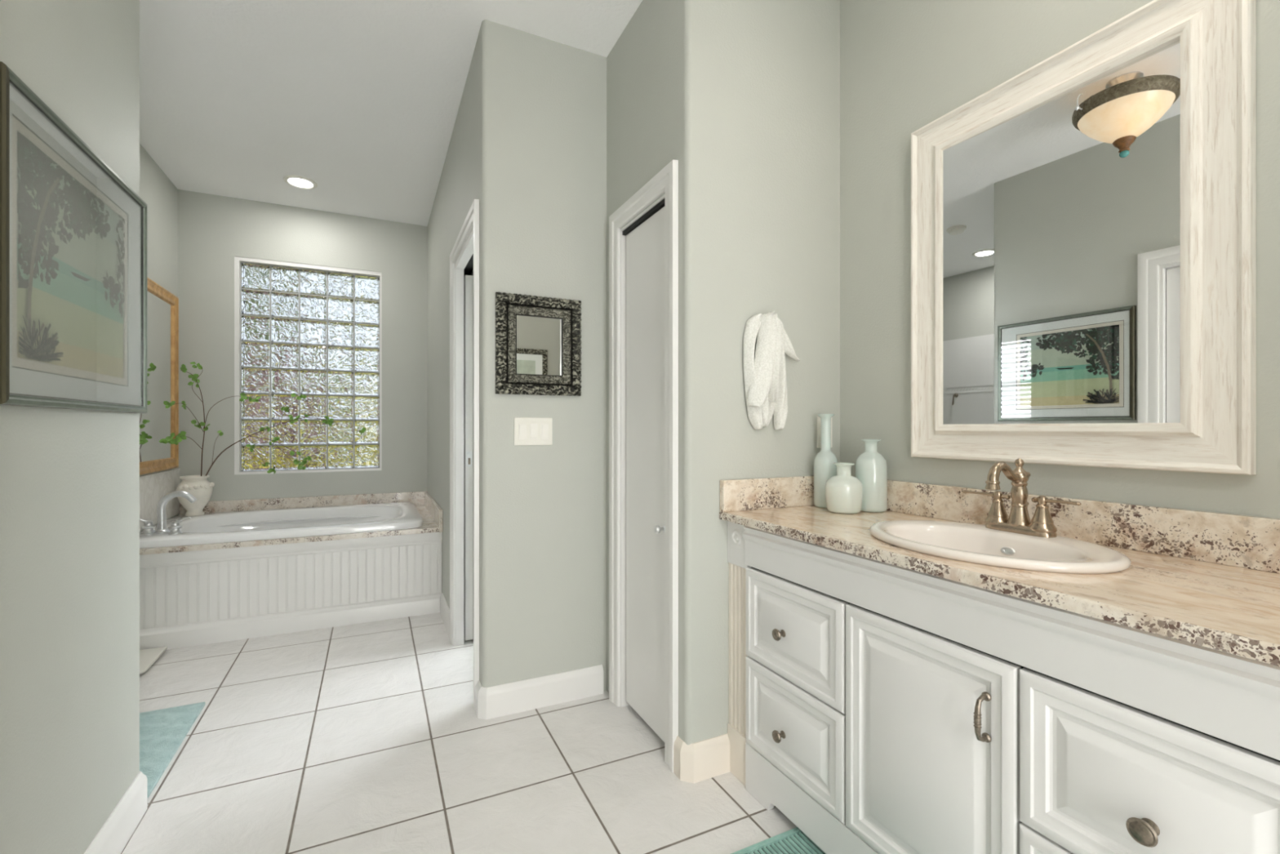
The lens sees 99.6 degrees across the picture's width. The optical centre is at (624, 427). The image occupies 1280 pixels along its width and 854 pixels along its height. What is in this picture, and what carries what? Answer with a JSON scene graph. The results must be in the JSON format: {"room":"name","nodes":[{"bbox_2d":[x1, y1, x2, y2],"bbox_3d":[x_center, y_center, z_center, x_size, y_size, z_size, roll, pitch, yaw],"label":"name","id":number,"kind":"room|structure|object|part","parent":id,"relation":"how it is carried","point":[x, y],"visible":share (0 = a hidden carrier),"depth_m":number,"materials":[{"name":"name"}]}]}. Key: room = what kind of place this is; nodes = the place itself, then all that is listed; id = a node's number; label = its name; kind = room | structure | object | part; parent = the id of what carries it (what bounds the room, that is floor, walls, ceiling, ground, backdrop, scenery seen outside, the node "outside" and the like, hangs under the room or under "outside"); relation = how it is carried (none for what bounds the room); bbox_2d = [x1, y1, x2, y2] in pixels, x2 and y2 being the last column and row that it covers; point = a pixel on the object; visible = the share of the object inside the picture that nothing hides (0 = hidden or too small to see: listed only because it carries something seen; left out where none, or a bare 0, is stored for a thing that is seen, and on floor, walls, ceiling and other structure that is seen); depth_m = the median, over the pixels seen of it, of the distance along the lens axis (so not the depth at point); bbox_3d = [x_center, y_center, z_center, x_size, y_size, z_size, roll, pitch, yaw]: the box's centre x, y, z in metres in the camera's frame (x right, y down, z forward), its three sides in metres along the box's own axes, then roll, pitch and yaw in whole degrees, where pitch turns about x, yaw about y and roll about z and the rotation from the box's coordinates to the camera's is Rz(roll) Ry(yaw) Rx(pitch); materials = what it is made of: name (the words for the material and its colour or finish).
{"room":"bathroom","nodes":[
{"label":"bathroom","id":0,"kind":"room"},
{"bbox_2d":[0,0,139,853],"bbox_3d":[-0.600,-0.238,-0.378,0.120,2.800,4.419,0,0,-25],"label":"wall","id":1,"kind":"structure","parent":0,"point":[69,478],"depth_m":1.26,"materials":[{"name":"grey paint"}]},
{"bbox_2d":[0,61,147,413],"bbox_3d":[-1.299,-0.359,1.306,0.027,0.630,0.694,0,0,-25],"label":"framed picture","id":2,"kind":"object","parent":1,"relation":"attached to","point":[73,259],"visible":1,"depth_m":1.21,"materials":[{"name":"grey wood"}]},
{"bbox_2d":[17,130,116,377],"bbox_3d":[-1.286,-0.359,1.277,0.004,0.442,0.496,0,0,-25],"label":"print","id":3,"kind":"object","parent":2,"relation":"attached to","point":[67,231],"depth_m":1.21,"materials":[{"name":"multicoloured paper"}]},
{"bbox_3d":[-1.294,-0.359,1.308,0.001,0.591,0.655,0,0,-25],"label":"glass","id":4,"kind":"part","parent":2,"relation":"part of","materials":[{"name":"clear glass"}]},
{"bbox_2d":[84,770,147,853],"bbox_3d":[-1.370,1.101,1.302,0.137,0.121,0.756,0,0,-25],"label":"baseboard","id":5,"kind":"structure","parent":1,"relation":"attached to","point":[122,823],"depth_m":1.50,"materials":[{"name":"white wood"}]},
{"bbox_2d":[139,143,177,532],"bbox_3d":[-2.890,-0.238,3.188,0.120,2.800,1.096,0,0,-25],"label":"wall","id":6,"kind":"structure","parent":0,"point":[160,194],"depth_m":3.42,"materials":[{"name":"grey paint"}]},
{"bbox_2d":[139,277,178,475],"bbox_3d":[-2.863,-0.308,3.304,0.026,1.150,0.765,0,0,-25],"label":"mirror","id":7,"kind":"object","parent":6,"relation":"attached to","point":[159,422],"visible":0.62,"depth_m":3.37,"materials":[{"name":"brown wood"}]},
{"bbox_2d":[139,468,179,530],"bbox_3d":[-2.831,0.432,3.215,0.011,0.310,1.096,0,0,-25],"label":"wall tile","id":8,"kind":"structure","parent":6,"relation":"attached to","point":[153,486],"depth_m":3.31,"materials":[{"name":"white stone"}]},
{"bbox_2d":[177,189,426,515],"bbox_3d":[-2.447,-0.238,4.080,4.235,2.800,0.150,0,0,-25],"label":"wall","id":9,"kind":"structure","parent":0,"point":[213,230],"depth_m":3.98,"materials":[{"name":"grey paint"}]},
{"bbox_2d":[234,256,381,475],"bbox_3d":[-2.372,-0.446,4.112,0.956,1.557,0.136,0,0,-25],"label":"window","id":10,"kind":"structure","parent":9,"relation":"in","point":[311,331],"depth_m":4.06,"materials":[{"name":"clear glass"}]},
{"bbox_2d":[139,0,642,226],"bbox_3d":[-1.002,-1.698,0.913,4.550,0.120,7.200,0,0,-25],"label":"ceiling","id":11,"kind":"structure","parent":0,"point":[359,100],"depth_m":2.57,"materials":[{"name":"white paint"}]},
{"bbox_2d":[283,175,317,189],"bbox_3d":[-2.155,-1.633,3.597,0.196,0.010,0.196,0,0,-25],"label":"recessed light","id":12,"kind":"object","parent":11,"relation":"in","point":[297,181],"visible":1,"depth_m":3.59,"materials":[{"name":"white plastic"}]},
{"bbox_2d":[120,612,797,853],"bbox_3d":[-1.002,1.212,0.913,4.550,0.100,7.200,0,0,-25],"label":"floor","id":13,"kind":"structure","parent":0,"point":[367,737],"depth_m":1.85,"materials":[{"name":"tile"}]},
{"bbox_2d":[139,646,167,674],"bbox_3d":[-2.428,1.150,2.620,0.250,0.024,0.322,0,0,-25],"label":"bathroom scale","id":14,"kind":"object","parent":13,"relation":"on","point":[148,657],"visible":0.38,"depth_m":2.69,"materials":[{"name":"white plastic"}]},
{"bbox_2d":[139,701,204,797],"bbox_3d":[-2.017,1.151,1.803,0.858,0.019,0.630,0,0,-25],"label":"bath rug","id":15,"kind":"object","parent":13,"relation":"on","point":[162,731],"visible":0.23,"depth_m":2.02,"materials":[{"name":"teal fabric"}]},
{"bbox_2d":[139,491,442,649],"bbox_3d":[-2.102,0.837,3.551,1.612,0.650,1.099,0,0,-25],"label":"tub surround","id":16,"kind":"object","parent":13,"relation":"on","point":[190,595],"visible":0.91,"depth_m":3.10,"materials":[{"name":"wood"}]},
{"bbox_2d":[176,475,214,515],"bbox_3d":[-2.884,0.454,3.635,0.205,0.263,0.201,0,0,-25],"label":"vase","id":17,"kind":"object","parent":16,"relation":"on","point":[197,486],"visible":0.96,"depth_m":3.59,"materials":[{"name":"beige ceramic"}]},
{"bbox_2d":[159,361,365,475],"bbox_3d":[-2.385,0.046,3.674,1.136,0.963,0.366,0,0,-25],"label":"leafy branches","id":18,"kind":"object","parent":17,"relation":"in","point":[180,437],"visible":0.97,"depth_m":3.67,"materials":[{"name":"green plant"}]},
{"bbox_2d":[139,502,422,548],"bbox_3d":[-2.140,0.794,3.532,1.488,0.416,1.016,0,0,-25],"label":"bathtub","id":19,"kind":"object","parent":16,"relation":"on","point":[261,524],"visible":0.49,"depth_m":3.60,"materials":[{"name":"ceramic"}]},
{"bbox_2d":[139,490,196,534],"bbox_3d":[-2.573,0.470,3.015,0.293,0.233,0.117,0,0,-12],"label":"faucet","id":20,"kind":"object","parent":19,"relation":"on","point":[175,527],"visible":0.97,"depth_m":3.02,"materials":[{"name":"silver metal"}]},
{"bbox_3d":[-2.650,0.551,3.009,0.062,0.070,0.062,0,0,-25],"label":"handle","id":21,"kind":"part","parent":20,"relation":"part of","materials":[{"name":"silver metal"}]},
{"bbox_3d":[-2.496,0.551,3.003,0.062,0.070,0.062,0,0,-25],"label":"handle","id":22,"kind":"part","parent":20,"relation":"part of","materials":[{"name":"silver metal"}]},
{"bbox_3d":[-2.462,0.513,3.015,0.076,0.034,0.017,0,0,-20],"label":"lever","id":23,"kind":"part","parent":20,"relation":"part of","materials":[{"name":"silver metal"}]},
{"bbox_3d":[-1.904,0.902,3.125,1.612,0.480,0.048,0,0,-25],"label":"beadboard panel","id":24,"kind":"part","parent":16,"relation":"part of","materials":[{"name":"white wood"}]},
{"bbox_3d":[-1.887,1.106,3.089,1.612,0.112,0.034,0,0,-25],"label":"moulding","id":25,"kind":"part","parent":16,"relation":"part of","materials":[{"name":"white wood"}]},
{"bbox_3d":[-1.889,0.693,3.092,1.612,0.078,0.026,0,0,-25],"label":"moulding","id":26,"kind":"part","parent":16,"relation":"part of","materials":[{"name":"white wood"}]},
{"bbox_2d":[730,826,826,853],"bbox_3d":[0.416,1.156,1.135,0.590,0.011,0.708,0,0,-25],"label":"woven mat","id":27,"kind":"object","parent":13,"relation":"on","point":[793,841],"visible":0.81,"depth_m":1.49,"materials":[{"name":"teal fabric"}]},
{"bbox_2d":[727,521,1279,853],"bbox_3d":[1.001,0.736,1.002,0.565,0.852,2.072,0,0,-25],"label":"vanity cabinet","id":28,"kind":"object","parent":13,"relation":"on","point":[880,707],"visible":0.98,"depth_m":1.07,"materials":[{"name":"white wood"}]},
{"bbox_3d":[0.450,0.894,1.570,0.032,0.034,0.034,0,0,-25],"label":"knob","id":29,"kind":"part","parent":28,"relation":"part of","materials":[{"name":"grey metal"}]},
{"bbox_3d":[0.450,0.599,1.570,0.032,0.034,0.034,0,0,-25],"label":"knob","id":30,"kind":"part","parent":28,"relation":"part of","materials":[{"name":"grey metal"}]},
{"bbox_3d":[0.480,0.872,1.560,0.020,0.276,0.400,0,0,-25],"label":"drawer","id":31,"kind":"part","parent":28,"relation":"part of","materials":[{"name":"white wood"}]},
{"bbox_3d":[0.480,0.589,1.560,0.020,0.282,0.400,0,0,-25],"label":"drawer","id":32,"kind":"part","parent":28,"relation":"part of","materials":[{"name":"white wood"}]},
{"bbox_3d":[0.651,0.729,1.192,0.020,0.562,0.402,0,0,-25],"label":"door","id":33,"kind":"part","parent":28,"relation":"part of","materials":[{"name":"white wood"}]},
{"bbox_3d":[0.690,0.562,1.045,0.037,0.097,0.017,0,0,-25],"label":"handle","id":34,"kind":"part","parent":28,"relation":"part of","materials":[{"name":"grey metal"}]},
{"bbox_2d":[719,475,1279,666],"bbox_3d":[1.008,0.242,1.005,0.554,0.133,2.072,0,0,-25],"label":"countertop","id":35,"kind":"structure","parent":28,"relation":"on","point":[1210,580],"depth_m":1.11,"materials":[{"name":"stone"}]},
{"bbox_2d":[813,413,837,507],"bbox_3d":[0.722,0.116,1.936,0.082,0.332,0.082,0,0,-25],"label":"glass bottle","id":36,"kind":"object","parent":35,"relation":"on","point":[824,468],"visible":0.88,"depth_m":1.91,"materials":[{"name":"white glass"}]},
{"bbox_2d":[825,462,862,514],"bbox_3d":[0.737,0.200,1.814,0.117,0.164,0.117,0,0,-25],"label":"glass bottle","id":37,"kind":"object","parent":35,"relation":"on","point":[843,491],"visible":1,"depth_m":1.77,"materials":[{"name":"white glass"}]},
{"bbox_2d":[855,439,887,512],"bbox_3d":[0.842,0.160,1.844,0.100,0.243,0.100,0,0,-25],"label":"glass bottle","id":38,"kind":"object","parent":35,"relation":"on","point":[871,466],"visible":0.91,"depth_m":1.80,"materials":[{"name":"white glass"}]},
{"bbox_2d":[869,520,1131,573],"bbox_3d":[0.859,0.347,1.297,0.421,0.170,0.537,0,0,-25],"label":"sink","id":39,"kind":"object","parent":35,"relation":"in","point":[974,543],"visible":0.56,"depth_m":1.27,"materials":[{"name":"white ceramic"}]},
{"bbox_2d":[961,457,1081,537],"bbox_3d":[0.990,0.170,1.365,0.179,0.186,0.216,0,0,14],"label":"sink faucet","id":40,"kind":"object","parent":35,"relation":"on","point":[1042,523],"visible":1,"depth_m":1.35,"materials":[{"name":"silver metal"}]},
{"bbox_3d":[0.964,0.178,1.443,0.016,0.016,0.115,0,0,-37],"label":"lever","id":41,"kind":"part","parent":40,"relation":"part of","materials":[{"name":"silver metal"}]},
{"bbox_3d":[0.981,0.208,1.419,0.057,0.086,0.057,0,0,-25],"label":"handle","id":42,"kind":"part","parent":40,"relation":"part of","materials":[{"name":"silver metal"}]},
{"bbox_3d":[0.947,0.117,1.345,0.126,0.068,0.032,0,0,-25],"label":"spout","id":43,"kind":"part","parent":40,"relation":"part of","materials":[{"name":"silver metal"}]},
{"bbox_3d":[1.003,0.253,1.371,0.054,0.020,0.160,0,0,-25],"label":"plate","id":44,"kind":"part","parent":40,"relation":"part of","materials":[{"name":"silver metal"}]},
{"bbox_3d":[1.025,0.208,1.324,0.057,0.086,0.057,0,0,-25],"label":"handle","id":45,"kind":"part","parent":40,"relation":"part of","materials":[{"name":"silver metal"}]},
{"bbox_3d":[1.033,0.178,1.296,0.016,0.016,0.115,0,0,-13],"label":"lever","id":46,"kind":"part","parent":40,"relation":"part of","materials":[{"name":"silver metal"}]},
{"bbox_3d":[0.810,0.376,0.854,0.036,0.128,1.964,0,0,-25],"label":"apron rail","id":47,"kind":"part","parent":28,"relation":"part of","materials":[{"name":"white wood"}]},
{"bbox_3d":[0.816,0.872,0.836,0.020,0.276,0.373,0,0,-25],"label":"drawer","id":48,"kind":"part","parent":28,"relation":"part of","materials":[{"name":"white wood"}]},
{"bbox_3d":[0.795,0.614,0.826,0.032,0.038,0.038,0,0,-25],"label":"knob","id":49,"kind":"part","parent":28,"relation":"part of","materials":[{"name":"grey metal"}]},
{"bbox_3d":[0.816,0.589,0.836,0.020,0.282,0.373,0,0,-25],"label":"drawer","id":50,"kind":"part","parent":28,"relation":"part of","materials":[{"name":"white wood"}]},
{"bbox_2d":[426,19,606,691],"bbox_3d":[-0.531,-0.238,3.533,1.219,2.800,2.456,0,0,-25],"label":"wall","id":51,"kind":"structure","parent":0,"point":[528,140],"depth_m":2.29,"materials":[{"name":"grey paint"}]},
{"bbox_2d":[440,593,449,638],"bbox_3d":[-1.046,1.101,3.176,0.017,0.121,0.507,0,0,-25],"label":"baseboard","id":52,"kind":"structure","parent":51,"relation":"attached to","point":[444,608],"depth_m":3.18,"materials":[{"name":"white wood"}]},
{"bbox_2d":[449,199,479,710],"bbox_3d":[-0.776,0.109,2.586,0.022,2.106,0.788,0,0,-25],"label":"trim","id":53,"kind":"structure","parent":51,"relation":"attached to","point":[472,220],"depth_m":2.58,"materials":[{"name":"white wood"}]},
{"bbox_2d":[455,227,473,645],"bbox_3d":[-0.699,0.142,2.624,0.148,2.040,0.659,0,0,-25],"label":"trim","id":54,"kind":"structure","parent":51,"relation":"attached to","point":[467,251],"depth_m":2.89,"materials":[{"name":"white wood"}]},
{"bbox_2d":[463,253,473,276],"bbox_3d":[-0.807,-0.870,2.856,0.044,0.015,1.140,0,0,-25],"label":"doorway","id":55,"kind":"structure","parent":51,"relation":"attached to","point":[468,268],"depth_m":2.91,"materials":[{"name":"black"}]},
{"bbox_2d":[463,275,473,640],"bbox_3d":[-0.976,0.161,3.221,0.042,1.978,0.654,0,0,-25],"label":"door","id":56,"kind":"structure","parent":51,"relation":"in","point":[468,279],"depth_m":2.93,"materials":[{"name":"white wood"}]},
{"bbox_3d":[-0.840,0.167,2.928,0.032,0.080,0.004,0,0,-25],"label":"latch plate","id":57,"kind":"part","parent":56,"relation":"part of","materials":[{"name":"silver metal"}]},
{"bbox_2d":[514,417,552,445],"bbox_3d":[-0.376,0.014,2.244,0.163,0.116,0.011,0,0,-25],"label":"light switch","id":58,"kind":"object","parent":51,"relation":"attached to","point":[528,431],"visible":1,"depth_m":2.24,"materials":[{"name":"white plastic"}]},
{"bbox_2d":[495,291,581,395],"bbox_3d":[-0.349,-0.342,2.241,0.365,0.411,0.039,0,0,-25],"label":"mirror","id":59,"kind":"object","parent":51,"relation":"attached to","point":[538,339],"visible":1,"depth_m":2.24,"materials":[{"name":"grey metal"}]},
{"bbox_3d":[-0.355,-0.342,2.255,0.196,0.242,0.005,0,0,-25],"label":"glass","id":60,"kind":"part","parent":59,"relation":"part of","materials":[{"name":"silver mirror"}]},
{"bbox_2d":[475,664,603,719],"bbox_3d":[-0.352,1.101,2.294,0.534,0.121,0.093,0,0,-25],"label":"baseboard","id":61,"kind":"structure","parent":51,"relation":"attached to","point":[510,698],"depth_m":2.24,"materials":[{"name":"white wood"}]},
{"bbox_2d":[606,0,839,744],"bbox_3d":[0.373,-0.238,2.226,0.680,2.800,0.676,0,0,-25],"label":"wall","id":62,"kind":"structure","parent":0,"point":[744,95],"depth_m":1.89,"materials":[{"name":"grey paint"}]},
{"bbox_2d":[608,160,678,772],"bbox_3d":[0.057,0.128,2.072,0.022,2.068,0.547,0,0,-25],"label":"trim","id":63,"kind":"structure","parent":62,"relation":"attached to","point":[665,181],"depth_m":1.88,"materials":[{"name":"white wood"}]},
{"bbox_2d":[622,198,664,235],"bbox_3d":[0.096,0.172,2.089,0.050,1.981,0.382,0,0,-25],"label":"door track","id":64,"kind":"object","parent":62,"relation":"attached to","point":[660,205],"depth_m":2.08,"materials":[{"name":"black metal"}]},
{"bbox_2d":[626,206,664,742],"bbox_3d":[0.080,0.167,2.078,0.076,1.934,0.366,0,0,-25],"label":"door","id":65,"kind":"structure","parent":62,"relation":"in","point":[645,245],"depth_m":2.08,"materials":[{"name":"white wood"}]},
{"bbox_3d":[0.128,0.362,1.933,0.042,0.030,0.030,0,0,-25],"label":"knob","id":66,"kind":"part","parent":65,"relation":"part of","materials":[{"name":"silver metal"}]},
{"bbox_2d":[673,733,729,782],"bbox_3d":[0.264,1.101,1.826,0.180,0.121,0.077,0,0,-25],"label":"baseboard","id":67,"kind":"structure","parent":62,"relation":"attached to","point":[696,762],"depth_m":1.79,"materials":[{"name":"beige wood"}]},
{"bbox_2d":[817,416,831,448],"bbox_3d":[0.751,0.015,2.024,0.073,0.117,0.008,0,0,-25],"label":"outlet plate","id":68,"kind":"object","parent":62,"relation":"attached to","point":[819,421],"visible":0.26,"depth_m":2.01,"materials":[{"name":"white plastic"}]},
{"bbox_3d":[0.496,-0.368,1.885,0.040,0.040,0.045,0,0,-25],"label":"towel hook","id":69,"kind":"object","parent":62,"relation":"attached to","visible":0},
{"bbox_2d":[742,311,799,430],"bbox_3d":[0.528,-0.197,1.881,0.232,0.408,0.070,0,0,-25],"label":"hand towel","id":70,"kind":"object","parent":69,"relation":"hanging from","point":[765,379],"visible":1,"depth_m":1.85,"materials":[{"name":"white fabric"}]},
{"bbox_2d":[840,0,1279,518],"bbox_3d":[0.649,-0.238,2.581,0.120,2.800,5.476,0,0,-25],"label":"wall","id":71,"kind":"structure","parent":0,"point":[905,65],"depth_m":1.73,"materials":[{"name":"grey paint"}]},
{"bbox_2d":[911,0,1256,475],"bbox_3d":[1.101,-0.433,1.423,0.033,1.054,0.751,0,0,-25],"label":"vanity mirror","id":72,"kind":"object","parent":71,"relation":"attached to","point":[1083,225],"visible":1,"depth_m":1.31,"materials":[{"name":"white wood"}]},
{"bbox_3d":[1.105,-0.433,1.425,0.004,0.854,0.551,0,0,-27],"label":"glass","id":73,"kind":"part","parent":72,"relation":"part of","materials":[{"name":"silver mirror"}]}
]}

